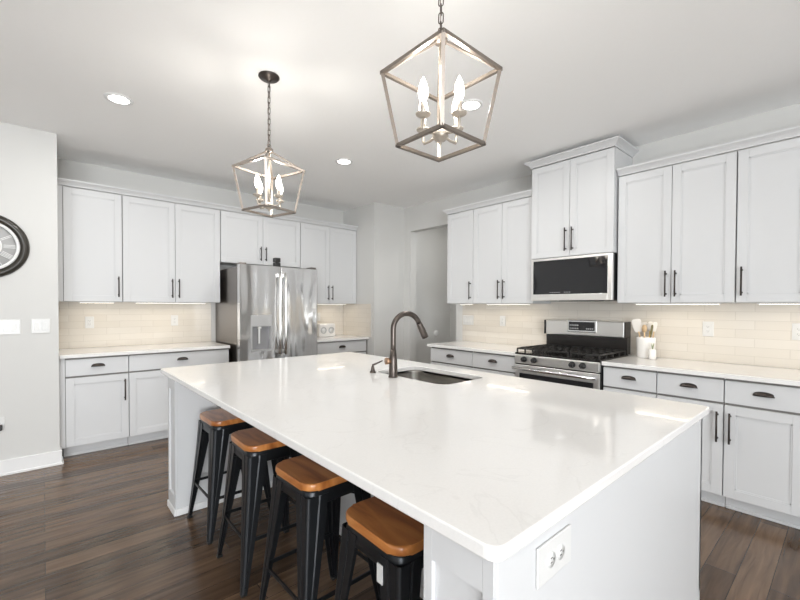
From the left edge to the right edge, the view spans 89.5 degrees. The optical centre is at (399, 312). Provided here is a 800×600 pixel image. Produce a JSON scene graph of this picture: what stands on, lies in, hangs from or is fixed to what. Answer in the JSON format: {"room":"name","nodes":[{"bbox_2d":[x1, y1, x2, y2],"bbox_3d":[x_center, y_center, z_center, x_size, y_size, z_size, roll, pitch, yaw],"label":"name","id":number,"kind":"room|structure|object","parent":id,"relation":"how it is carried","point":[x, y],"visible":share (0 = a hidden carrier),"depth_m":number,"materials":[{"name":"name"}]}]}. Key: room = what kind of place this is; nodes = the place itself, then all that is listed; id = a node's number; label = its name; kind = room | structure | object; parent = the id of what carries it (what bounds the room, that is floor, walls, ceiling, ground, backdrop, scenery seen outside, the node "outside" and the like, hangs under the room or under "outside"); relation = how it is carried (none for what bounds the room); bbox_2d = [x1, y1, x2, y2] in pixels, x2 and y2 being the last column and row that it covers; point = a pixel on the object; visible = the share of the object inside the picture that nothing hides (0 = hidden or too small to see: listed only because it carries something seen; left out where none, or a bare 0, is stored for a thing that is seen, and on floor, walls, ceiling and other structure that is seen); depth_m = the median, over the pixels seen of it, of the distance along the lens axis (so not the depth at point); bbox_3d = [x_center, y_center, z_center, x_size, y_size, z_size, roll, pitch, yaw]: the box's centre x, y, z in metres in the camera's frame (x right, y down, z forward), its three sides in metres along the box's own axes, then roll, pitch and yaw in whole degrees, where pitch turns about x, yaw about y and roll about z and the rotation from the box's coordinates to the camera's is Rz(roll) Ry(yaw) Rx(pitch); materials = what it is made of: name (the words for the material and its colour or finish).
{"room":"kitchen","nodes":[
{"label":"kitchen","id":0,"kind":"room"},
{"bbox_2d":[0,122,59,460],"bbox_3d":[-4.763,-0.095,2.287,4.300,2.777,0.841,-1,1,-42],"label":"wall","id":1,"kind":"structure","parent":0,"point":[29,363],"depth_m":3.28,"materials":[{"name":"grey paint"}]},
{"bbox_2d":[0,417,4,431],"bbox_3d":[-3.151,0.881,3.165,0.073,0.118,0.008,-1,1,-42],"label":"wall outlet","id":2,"kind":"object","parent":1,"relation":"attached to","point":[2,419],"visible":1,"depth_m":3.18,"materials":[{"name":"white plastic"}]},
{"bbox_2d":[0,320,20,334],"bbox_3d":[-3.108,0.115,3.188,0.165,0.118,0.009,-1,1,-42],"label":"light switch","id":3,"kind":"object","parent":1,"relation":"attached to","point":[7,327],"visible":1,"depth_m":3.20,"materials":[{"name":"white plastic"}]},
{"bbox_2d":[0,215,29,276],"bbox_3d":[-3.181,-0.520,3.091,0.511,0.511,0.040,-1,1,-42],"label":"wall clock","id":4,"kind":"object","parent":1,"relation":"attached to","point":[11,234],"visible":1,"depth_m":3.19,"materials":[{"name":"black"}]},
{"bbox_2d":[0,450,63,476],"bbox_3d":[-4.471,1.240,1.991,4.324,0.120,0.026,-1,1,-42],"label":"baseboard","id":5,"kind":"structure","parent":1,"relation":"attached to","point":[54,458],"depth_m":3.29,"materials":[{"name":"white wood"}]},
{"bbox_2d":[31,319,49,333],"bbox_3d":[-2.956,0.111,3.322,0.118,0.118,0.009,-1,1,-42],"label":"light switch","id":6,"kind":"object","parent":1,"relation":"attached to","point":[37,325],"visible":1,"depth_m":3.32,"materials":[{"name":"white plastic"}]},
{"bbox_2d":[57,158,342,410],"bbox_3d":[-2.148,-0.130,5.083,3.325,2.777,0.120,-1,1,-42],"label":"wall","id":7,"kind":"structure","parent":0,"point":[67,169],"depth_m":4.65,"materials":[{"name":"grey paint"}]},
{"bbox_2d":[57,185,121,302],"bbox_3d":[-3.037,-0.631,3.948,0.490,1.072,0.384,-1,1,-42],"label":"upper cabinet","id":8,"kind":"object","parent":7,"relation":"attached to","point":[89,221],"visible":0.98,"depth_m":3.83,"materials":[{"name":"grey wood"}]},
{"bbox_2d":[58,302,210,348],"bbox_3d":[-2.818,0.120,4.409,1.422,0.464,0.008,-1,1,-42],"label":"tile backsplash","id":9,"kind":"structure","parent":7,"relation":"attached to","point":[117,323],"depth_m":4.34,"materials":[{"name":"beige tile"}]},
{"bbox_2d":[85,317,93,327],"bbox_3d":[-3.153,0.098,4.100,0.073,0.118,0.008,-1,1,-42],"label":"wall outlet","id":10,"kind":"object","parent":9,"relation":"attached to","point":[89,321],"visible":1,"depth_m":4.10,"materials":[{"name":"white plastic"}]},
{"bbox_2d":[171,315,177,325],"bbox_3d":[-2.575,0.088,4.612,0.073,0.118,0.008,-1,1,-42],"label":"wall outlet","id":11,"kind":"object","parent":9,"relation":"attached to","point":[174,318],"visible":1,"depth_m":4.61,"materials":[{"name":"white plastic"}]},
{"bbox_2d":[122,195,219,303],"bbox_3d":[-2.503,-0.637,4.420,0.927,1.072,0.384,-1,1,-42],"label":"upper cabinet","id":12,"kind":"object","parent":7,"relation":"attached to","point":[171,251],"visible":0.99,"depth_m":4.27,"materials":[{"name":"grey wood"}]},
{"bbox_2d":[220,210,299,267],"bbox_3d":[-1.779,-0.883,5.057,0.998,0.595,0.384,-1,1,-42],"label":"upper cabinet","id":13,"kind":"object","parent":7,"relation":"attached to","point":[250,239],"visible":0.97,"depth_m":4.90,"materials":[{"name":"grey wood"}]},
{"bbox_2d":[57,177,357,230],"bbox_3d":[-1.862,-1.205,4.745,3.315,0.055,0.054,-1,1,-42],"label":"crown molding","id":14,"kind":"structure","parent":13,"relation":"attached to","point":[60,181],"depth_m":4.30,"materials":[{"name":"grey wood"}]},
{"bbox_2d":[300,223,355,304],"bbox_3d":[-1.070,-0.652,5.689,0.889,1.072,0.384,-1,1,-42],"label":"upper cabinet","id":15,"kind":"object","parent":7,"relation":"attached to","point":[330,250],"visible":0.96,"depth_m":5.59,"materials":[{"name":"grey wood"}]},
{"bbox_2d":[317,304,342,334],"bbox_3d":[-1.200,0.102,5.842,0.886,0.464,0.008,-1,1,-42],"label":"tile backsplash","id":16,"kind":"structure","parent":7,"relation":"attached to","point":[329,313],"depth_m":6.01,"materials":[{"name":"beige tile"}]},
{"bbox_2d":[343,202,449,363],"bbox_3d":[0.015,-0.145,6.487,1.775,2.777,0.885,-1,1,-42],"label":"wall","id":17,"kind":"structure","parent":0,"point":[380,230],"depth_m":5.84,"materials":[{"name":"grey paint"}]},
{"bbox_2d":[343,304,370,336],"bbox_3d":[-0.635,0.104,5.880,0.008,0.464,0.698,-1,1,-42],"label":"tile backsplash","id":18,"kind":"structure","parent":17,"relation":"attached to","point":[356,317],"depth_m":5.85,"materials":[{"name":"beige tile"}]},
{"bbox_2d":[0,0,799,211],"bbox_3d":[0.378,-1.490,0.687,10.500,0.100,10.371,-1,1,-42],"label":"ceiling","id":19,"kind":"structure","parent":0,"point":[575,73],"depth_m":2.54,"materials":[{"name":"white paint"}]},
{"bbox_2d":[104,93,133,105],"bbox_3d":[-1.949,-1.478,2.799,0.172,0.008,0.172,-1,1,-42],"label":"recessed light","id":20,"kind":"object","parent":19,"relation":"in","point":[116,98],"visible":1,"depth_m":2.79,"materials":[{"name":"white plastic"}]},
{"bbox_2d":[232,71,304,217],"bbox_3d":[-0.818,-1.052,2.523,0.318,0.843,0.318,1,1,32],"label":"lantern pendant","id":21,"kind":"object","parent":19,"relation":"hanging from","point":[269,77],"visible":1,"depth_m":2.51,"materials":[{"name":"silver metal"}]},
{"bbox_2d":[335,158,352,164],"bbox_3d":[-0.554,-1.492,3.993,0.172,0.008,0.172,-1,1,-42],"label":"recessed light","id":22,"kind":"object","parent":19,"relation":"in","point":[342,161],"visible":1,"depth_m":3.99,"materials":[{"name":"white plastic"}]},
{"bbox_2d":[380,0,502,161],"bbox_3d":[0.148,-1.028,1.458,0.318,0.849,0.318,-1,1,-42],"label":"lantern pendant","id":23,"kind":"object","parent":19,"relation":"hanging from","point":[439,133],"visible":1,"depth_m":1.44,"materials":[{"name":"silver metal"}]},
{"bbox_2d":[462,99,482,110],"bbox_3d":[0.504,-1.470,2.865,0.172,0.008,0.172,-1,1,-42],"label":"recessed light","id":24,"kind":"object","parent":19,"relation":"in","point":[469,104],"visible":0.85,"depth_m":2.85,"materials":[{"name":"white plastic"}]},
{"bbox_2d":[0,438,799,599],"bbox_3d":[0.367,1.387,0.733,10.500,0.100,10.371,-1,1,-42],"label":"floor","id":25,"kind":"structure","parent":0,"point":[97,525],"depth_m":2.25,"materials":[{"name":"brown wood"}]},
{"bbox_2d":[59,355,128,456],"bbox_3d":[-2.945,0.833,3.870,0.500,0.883,0.664,-1,1,-42],"label":"base cabinet","id":26,"kind":"object","parent":25,"relation":"on","point":[93,391],"visible":0.98,"depth_m":3.65,"materials":[{"name":"grey wood"}]},
{"bbox_2d":[128,348,228,444],"bbox_3d":[-2.413,0.828,4.341,0.915,0.883,0.664,-1,1,-42],"label":"base cabinet","id":27,"kind":"object","parent":25,"relation":"on","point":[148,387],"visible":0.5,"depth_m":3.96,"materials":[{"name":"grey wood"}]},
{"bbox_2d":[59,341,229,358],"bbox_3d":[-2.601,0.372,4.173,1.423,0.030,0.654,-1,1,-42],"label":"countertop","id":28,"kind":"structure","parent":27,"relation":"on","point":[172,347],"depth_m":4.02,"materials":[{"name":"white stone"}]},
{"bbox_2d":[187,408,270,544],"bbox_3d":[-1.067,0.967,2.547,0.404,0.672,0.404,-1,1,-43],"label":"bar stool","id":29,"kind":"object","parent":25,"relation":"on","point":[215,426],"visible":0.57,"depth_m":2.38,"materials":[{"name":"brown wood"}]},
{"bbox_2d":[216,427,301,597],"bbox_3d":[-0.702,0.975,2.135,0.404,0.672,0.404,-1,1,-40],"label":"bar stool","id":30,"kind":"object","parent":25,"relation":"on","point":[251,448],"visible":0.63,"depth_m":1.98,"materials":[{"name":"black metal"}]},
{"bbox_2d":[216,262,316,361],"bbox_3d":[-1.594,0.347,4.872,0.935,1.792,0.872,-1,1,-42],"label":"refrigerator","id":31,"kind":"object","parent":25,"relation":"on","point":[263,312],"visible":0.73,"depth_m":4.54,"materials":[{"name":"grey metal"}]},
{"bbox_2d":[273,262,280,266],"bbox_3d":[-1.412,-0.548,4.624,0.068,0.048,0.060,-1,1,-42],"label":"box","id":32,"kind":"object","parent":31,"relation":"on","point":[275,263],"visible":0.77,"depth_m":4.60,"materials":[{"name":"black plastic"}]},
{"bbox_2d":[273,258,280,262],"bbox_3d":[-1.412,-0.602,4.623,0.068,0.048,0.060,-1,1,-42],"label":"box","id":33,"kind":"object","parent":32,"relation":"on","point":[277,260],"visible":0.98,"depth_m":4.61,"materials":[{"name":"black plastic"}]},
{"bbox_2d":[259,455,380,599],"bbox_3d":[-0.338,0.982,1.724,0.404,0.672,0.404,-1,1,-43],"label":"bar stool","id":34,"kind":"object","parent":25,"relation":"on","point":[317,491],"visible":0.69,"depth_m":1.62,"materials":[{"name":"black metal"}]},
{"bbox_2d":[317,339,366,354],"bbox_3d":[-0.955,0.812,5.631,0.820,0.883,0.664,-1,1,-42],"label":"base cabinet","id":35,"kind":"object","parent":25,"relation":"on","point":[357,346],"visible":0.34,"depth_m":5.39,"materials":[{"name":"grey wood"}]},
{"bbox_2d":[317,335,368,341],"bbox_3d":[-0.972,0.354,5.616,0.864,0.030,0.654,-1,1,-42],"label":"countertop","id":36,"kind":"structure","parent":35,"relation":"on","point":[336,337],"depth_m":5.50,"materials":[{"name":"white stone"}]},
{"bbox_2d":[317,323,334,336],"bbox_3d":[-1.048,0.245,5.698,0.260,0.184,0.107,-1,1,-42],"label":"box","id":37,"kind":"object","parent":36,"relation":"on","point":[325,329],"visible":0.96,"depth_m":5.65,"materials":[{"name":"white ceramic"}]},
{"bbox_2d":[334,496,423,599],"bbox_3d":[0.013,0.990,1.328,0.404,0.672,0.404,-1,1,-40],"label":"bar stool","id":38,"kind":"object","parent":25,"relation":"on","point":[392,539],"visible":0.59,"depth_m":1.22,"materials":[{"name":"black metal"},{"name":"honey wood"}]},
{"bbox_2d":[167,377,701,599],"bbox_3d":[-0.118,0.869,2.243,1.550,0.883,2.610,-1,1,-42],"label":"kitchen island","id":39,"kind":"object","parent":25,"relation":"on","point":[639,537],"visible":0.41,"depth_m":1.26,"materials":[{"name":"grey wood"}]},
{"bbox_2d":[160,352,708,561],"bbox_3d":[-0.147,0.411,2.271,1.586,0.030,2.754,-1,1,-42],"label":"island countertop","id":40,"kind":"structure","parent":39,"relation":"on","point":[489,463],"depth_m":1.39,"materials":[{"name":"white stone"}]},
{"bbox_2d":[370,360,382,372],"bbox_3d":[-0.157,0.349,2.622,0.085,0.084,0.041,1,1,18],"label":"soap dispenser","id":41,"kind":"object","parent":40,"relation":"on","point":[372,366],"visible":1,"depth_m":2.62,"materials":[{"name":"brown metal"}]},
{"bbox_2d":[384,311,427,377],"bbox_3d":[0.047,0.191,2.506,0.304,0.404,0.058,0,1,-28],"label":"kitchen faucet","id":42,"kind":"object","parent":40,"relation":"on","point":[392,360],"visible":1,"depth_m":2.45,"materials":[{"name":"brown metal"}]},
{"bbox_2d":[388,349,397,377],"bbox_3d":[-0.042,0.307,2.462,0.058,0.172,0.058,-1,1,-42],"label":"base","id":43,"kind":"object","parent":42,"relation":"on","point":[392,360],"depth_m":2.44,"materials":[{"name":"brown metal"}]},
{"bbox_2d":[387,370,472,383],"bbox_3d":[0.176,0.525,2.584,0.462,0.204,0.702,-1,1,-42],"label":"sink","id":44,"kind":"object","parent":40,"relation":"in","point":[425,376],"visible":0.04,"depth_m":2.83,"materials":[{"name":"silver metal"}]},
{"bbox_2d":[536,524,570,588],"bbox_3d":[0.344,0.539,0.897,0.150,0.086,0.009,-1,1,-42],"label":"wall outlet","id":45,"kind":"object","parent":39,"relation":"attached to","point":[554,554],"visible":1,"depth_m":0.89,"materials":[{"name":"white plastic"}]},
{"bbox_2d":[547,552,555,567],"bbox_3d":[0.331,0.539,0.881,0.033,0.033,0.004,-1,1,-42],"label":"socket","id":46,"kind":"object","parent":45,"relation":"attached to","point":[551,556],"depth_m":0.88,"materials":[{"name":"white plastic"}]},
{"bbox_2d":[557,544,564,559],"bbox_3d":[0.362,0.539,0.909,0.033,0.033,0.004,-1,1,-42],"label":"socket","id":47,"kind":"object","parent":45,"relation":"attached to","point":[560,547],"depth_m":0.91,"materials":[{"name":"white plastic"}]},
{"bbox_2d":[431,347,473,369],"bbox_3d":[0.771,0.834,4.632,0.664,0.883,0.599,-1,1,-42],"label":"base cabinet","id":48,"kind":"object","parent":25,"relation":"on","point":[462,359],"visible":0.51,"depth_m":4.41,"materials":[{"name":"grey wood"}]},
{"bbox_2d":[427,341,526,355],"bbox_3d":[0.941,0.380,4.447,0.654,0.030,1.160,-1,1,-42],"label":"countertop","id":49,"kind":"structure","parent":48,"relation":"on","point":[504,349],"depth_m":4.37,"materials":[{"name":"white stone"}]},
{"bbox_2d":[472,351,515,376],"bbox_3d":[1.143,0.842,4.213,0.664,0.883,0.514,-1,1,-42],"label":"base cabinet","id":50,"kind":"object","parent":25,"relation":"on","point":[501,364],"visible":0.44,"depth_m":4.00,"materials":[{"name":"grey wood"}]},
{"bbox_2d":[512,320,630,389],"bbox_3d":[1.552,0.642,3.692,0.724,1.142,0.772,-1,1,-42],"label":"gas range","id":51,"kind":"object","parent":25,"relation":"on","point":[573,353],"visible":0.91,"depth_m":3.62,"materials":[{"name":"silver metal"}]},
{"bbox_2d":[512,362,603,389],"bbox_3d":[1.533,0.802,3.679,0.676,0.824,0.772,-1,1,-42],"label":"oven","id":52,"kind":"object","parent":51,"relation":"in","point":[581,374],"depth_m":3.40,"materials":[{"name":"silver glass"}]},
{"bbox_2d":[515,350,627,362],"bbox_3d":[1.560,0.380,3.694,0.610,0.018,0.770,-1,1,-42],"label":"cooktop","id":53,"kind":"object","parent":51,"relation":"in","point":[551,356],"depth_m":3.49,"materials":[{"name":"black metal"}]},
{"bbox_2d":[603,365,657,397],"bbox_3d":[1.964,0.860,3.285,0.664,0.883,0.376,-1,1,-42],"label":"base cabinet","id":54,"kind":"object","parent":25,"relation":"on","point":[639,382],"visible":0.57,"depth_m":3.07,"materials":[{"name":"grey wood"}]},
{"bbox_2d":[657,371,725,506],"bbox_3d":[2.219,0.865,2.997,0.664,0.883,0.385,-1,1,-42],"label":"base cabinet","id":55,"kind":"object","parent":25,"relation":"on","point":[707,391],"visible":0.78,"depth_m":2.73,"materials":[{"name":"grey wood"}]},
{"bbox_2d":[723,378,799,529],"bbox_3d":[2.476,0.871,2.707,0.664,0.883,0.383,-1,1,-42],"label":"base cabinet","id":56,"kind":"object","parent":25,"relation":"on","point":[761,467],"visible":0.98,"depth_m":2.52,"materials":[{"name":"grey wood"}]},
{"bbox_3d":[2.738,0.877,2.412,0.664,0.883,0.398,-1,1,-42],"label":"base cabinet","id":57,"kind":"object","parent":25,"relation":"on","visible":0},
{"bbox_2d":[602,355,799,385],"bbox_3d":[2.368,0.411,2.835,0.654,0.030,1.573,-1,1,-42],"label":"countertop","id":58,"kind":"structure","parent":57,"relation":"on","point":[775,375],"depth_m":2.85,"materials":[{"name":"white stone"}]},
{"bbox_2d":[636,336,655,357],"bbox_3d":[2.107,0.296,3.459,0.148,0.176,0.148,-1,1,-42],"label":"utensil crock","id":59,"kind":"object","parent":58,"relation":"on","point":[643,344],"visible":0.88,"depth_m":3.41,"materials":[{"name":"white ceramic"}]},
{"bbox_2d":[632,319,641,336],"bbox_3d":[2.061,0.210,3.492,0.102,0.318,0.023,1,1,36],"label":"spatula","id":60,"kind":"object","parent":59,"relation":"in","point":[637,325],"visible":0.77,"depth_m":3.49,"materials":[{"name":"white plastic"}]},
{"bbox_2d":[642,325,646,336],"bbox_3d":[2.083,0.236,3.435,0.035,0.271,0.040,-1,1,-42],"label":"wooden spoon","id":61,"kind":"object","parent":59,"relation":"in","point":[644,327],"visible":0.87,"depth_m":3.43,"materials":[{"name":"beige wood"}]},
{"bbox_2d":[647,322,652,337],"bbox_3d":[2.144,0.224,3.461,0.049,0.296,0.024,1,1,27],"label":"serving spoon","id":62,"kind":"object","parent":59,"relation":"in","point":[649,324],"visible":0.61,"depth_m":3.46,"materials":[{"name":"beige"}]},
{"bbox_2d":[652,322,656,337],"bbox_3d":[2.147,0.225,3.421,0.012,0.292,0.058,0,1,-30],"label":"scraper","id":63,"kind":"object","parent":59,"relation":"in","point":[654,323],"visible":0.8,"depth_m":3.41,"materials":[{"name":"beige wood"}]},
{"bbox_2d":[649,343,655,359],"bbox_3d":[2.092,0.319,3.344,0.054,0.135,0.054,-1,1,-42],"label":"jar","id":64,"kind":"object","parent":58,"relation":"on","point":[652,352],"visible":1,"depth_m":3.33,"materials":[{"name":"white ceramic"}]},
{"bbox_2d":[450,304,455,341],"bbox_3d":[1.497,-0.132,6.002,0.200,2.777,1.806,-1,1,-42],"label":"wall","id":65,"kind":"structure","parent":0,"point":[452,306],"depth_m":6.58,"materials":[{"name":"grey paint"}]},
{"bbox_2d":[404,103,799,368],"bbox_3d":[3.087,-0.072,2.603,0.120,2.777,9.006,-1,1,-42],"label":"wall","id":66,"kind":"structure","parent":0,"point":[429,215],"depth_m":4.57,"materials":[{"name":"grey paint"}]},
{"bbox_2d":[447,210,473,304],"bbox_3d":[0.809,-0.631,4.786,0.384,1.072,0.384,-1,1,-42],"label":"upper cabinet","id":67,"kind":"object","parent":66,"relation":"attached to","point":[460,225],"visible":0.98,"depth_m":4.68,"materials":[{"name":"grey wood"}]},
{"bbox_2d":[442,189,531,214],"bbox_3d":[1.045,-1.191,4.508,0.390,0.055,1.182,-1,1,-42],"label":"crown molding","id":68,"kind":"structure","parent":67,"relation":"attached to","point":[527,193],"depth_m":4.33,"materials":[{"name":"grey wood"}]},
{"bbox_2d":[473,197,550,304],"bbox_3d":[1.186,-0.623,4.361,0.384,1.072,0.743,-1,1,-42],"label":"upper cabinet","id":69,"kind":"object","parent":66,"relation":"attached to","point":[502,234],"visible":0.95,"depth_m":4.24,"materials":[{"name":"grey wood"}]},
{"bbox_2d":[487,304,529,304],"bbox_3d":[1.158,-0.088,4.347,0.018,0.002,0.525,-1,1,-42],"label":"diffuser","id":70,"kind":"object","parent":69,"relation":"attached to","point":[487,304],"depth_m":4.33,"materials":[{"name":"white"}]},
{"bbox_2d":[531,147,631,259],"bbox_3d":[1.670,-0.952,3.767,0.440,0.877,0.756,-1,1,-42],"label":"upper cabinet","id":71,"kind":"object","parent":66,"relation":"attached to","point":[575,200],"visible":0.98,"depth_m":3.59,"materials":[{"name":"grey wood"}]},
{"bbox_2d":[531,253,617,300],"bbox_3d":[1.677,-0.309,3.786,0.406,0.402,0.750,-1,1,-42],"label":"microwave","id":72,"kind":"object","parent":71,"relation":"attached to","point":[593,277],"visible":0.99,"depth_m":3.61,"materials":[{"name":"silver metal"}]},
{"bbox_2d":[524,135,638,169],"bbox_3d":[1.665,-1.421,3.754,0.457,0.057,0.862,-1,1,-42],"label":"crown molding","id":73,"kind":"structure","parent":71,"relation":"attached to","point":[618,141],"depth_m":3.53,"materials":[{"name":"grey wood"}]},
{"bbox_2d":[462,301,799,368],"bbox_3d":[2.131,0.140,3.588,0.008,0.485,4.042,-1,1,-42],"label":"tile backsplash","id":74,"kind":"structure","parent":66,"relation":"attached to","point":[755,334],"depth_m":3.35,"materials":[{"name":"beige tile"}]},
{"bbox_2d":[463,315,473,324],"bbox_3d":[0.848,0.092,5.024,0.009,0.118,0.165,-1,1,-42],"label":"light switch","id":75,"kind":"object","parent":74,"relation":"attached to","point":[467,319],"visible":1,"depth_m":5.01,"materials":[{"name":"white plastic"}]},
{"bbox_2d":[500,316,504,325],"bbox_3d":[1.181,0.095,4.648,0.008,0.118,0.073,-1,1,-42],"label":"wall outlet","id":76,"kind":"object","parent":74,"relation":"attached to","point":[502,318],"visible":1,"depth_m":4.64,"materials":[{"name":"white plastic"}]},
{"bbox_2d":[702,321,713,336],"bbox_3d":[2.452,0.129,3.213,0.008,0.118,0.073,-1,1,-42],"label":"wall outlet","id":77,"kind":"object","parent":74,"relation":"attached to","point":[708,327],"visible":1,"depth_m":3.21,"materials":[{"name":"white plastic"}]},
{"bbox_2d":[705,325,710,332],"bbox_3d":[2.450,0.129,3.211,0.003,0.066,0.033,-1,1,-42],"label":"socket","id":78,"kind":"object","parent":77,"relation":"attached to","point":[707,327],"depth_m":3.21,"materials":[{"name":"white plastic"}]},
{"bbox_2d":[792,323,799,339],"bbox_3d":[2.794,0.134,2.826,0.008,0.118,0.073,-1,1,-42],"label":"wall outlet","id":79,"kind":"object","parent":74,"relation":"attached to","point":[795,326],"visible":1,"depth_m":2.84,"materials":[{"name":"white plastic"}]},
{"bbox_2d":[796,327,799,336],"bbox_3d":[2.792,0.134,2.825,0.003,0.066,0.033,-1,1,-42],"label":"socket","id":80,"kind":"object","parent":79,"relation":"attached to","point":[797,328],"depth_m":2.83,"materials":[{"name":"white plastic"}]},
{"bbox_2d":[617,151,737,304],"bbox_3d":[2.205,-0.601,3.210,0.384,1.072,0.772,-1,1,-42],"label":"upper cabinet","id":81,"kind":"object","parent":66,"relation":"attached to","point":[677,224],"visible":0.98,"depth_m":3.06,"materials":[{"name":"grey wood"}]},
{"bbox_2d":[636,304,667,304],"bbox_3d":[2.177,-0.066,3.196,0.018,0.002,0.554,-1,1,-42],"label":"diffuser","id":82,"kind":"object","parent":81,"relation":"attached to","point":[636,304],"depth_m":3.31,"materials":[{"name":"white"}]},
{"bbox_2d":[617,125,799,176],"bbox_3d":[2.332,-1.159,2.802,0.054,0.055,1.537,-1,1,-42],"label":"crown molding","id":83,"kind":"structure","parent":81,"relation":"attached to","point":[792,132],"depth_m":2.88,"materials":[{"name":"grey wood"}]},
{"bbox_2d":[736,137,799,303],"bbox_3d":[2.716,-0.590,2.633,0.384,1.072,0.758,-1,1,-42],"label":"upper cabinet","id":84,"kind":"object","parent":66,"relation":"attached to","point":[768,207],"visible":1,"depth_m":2.69,"materials":[{"name":"grey wood"}]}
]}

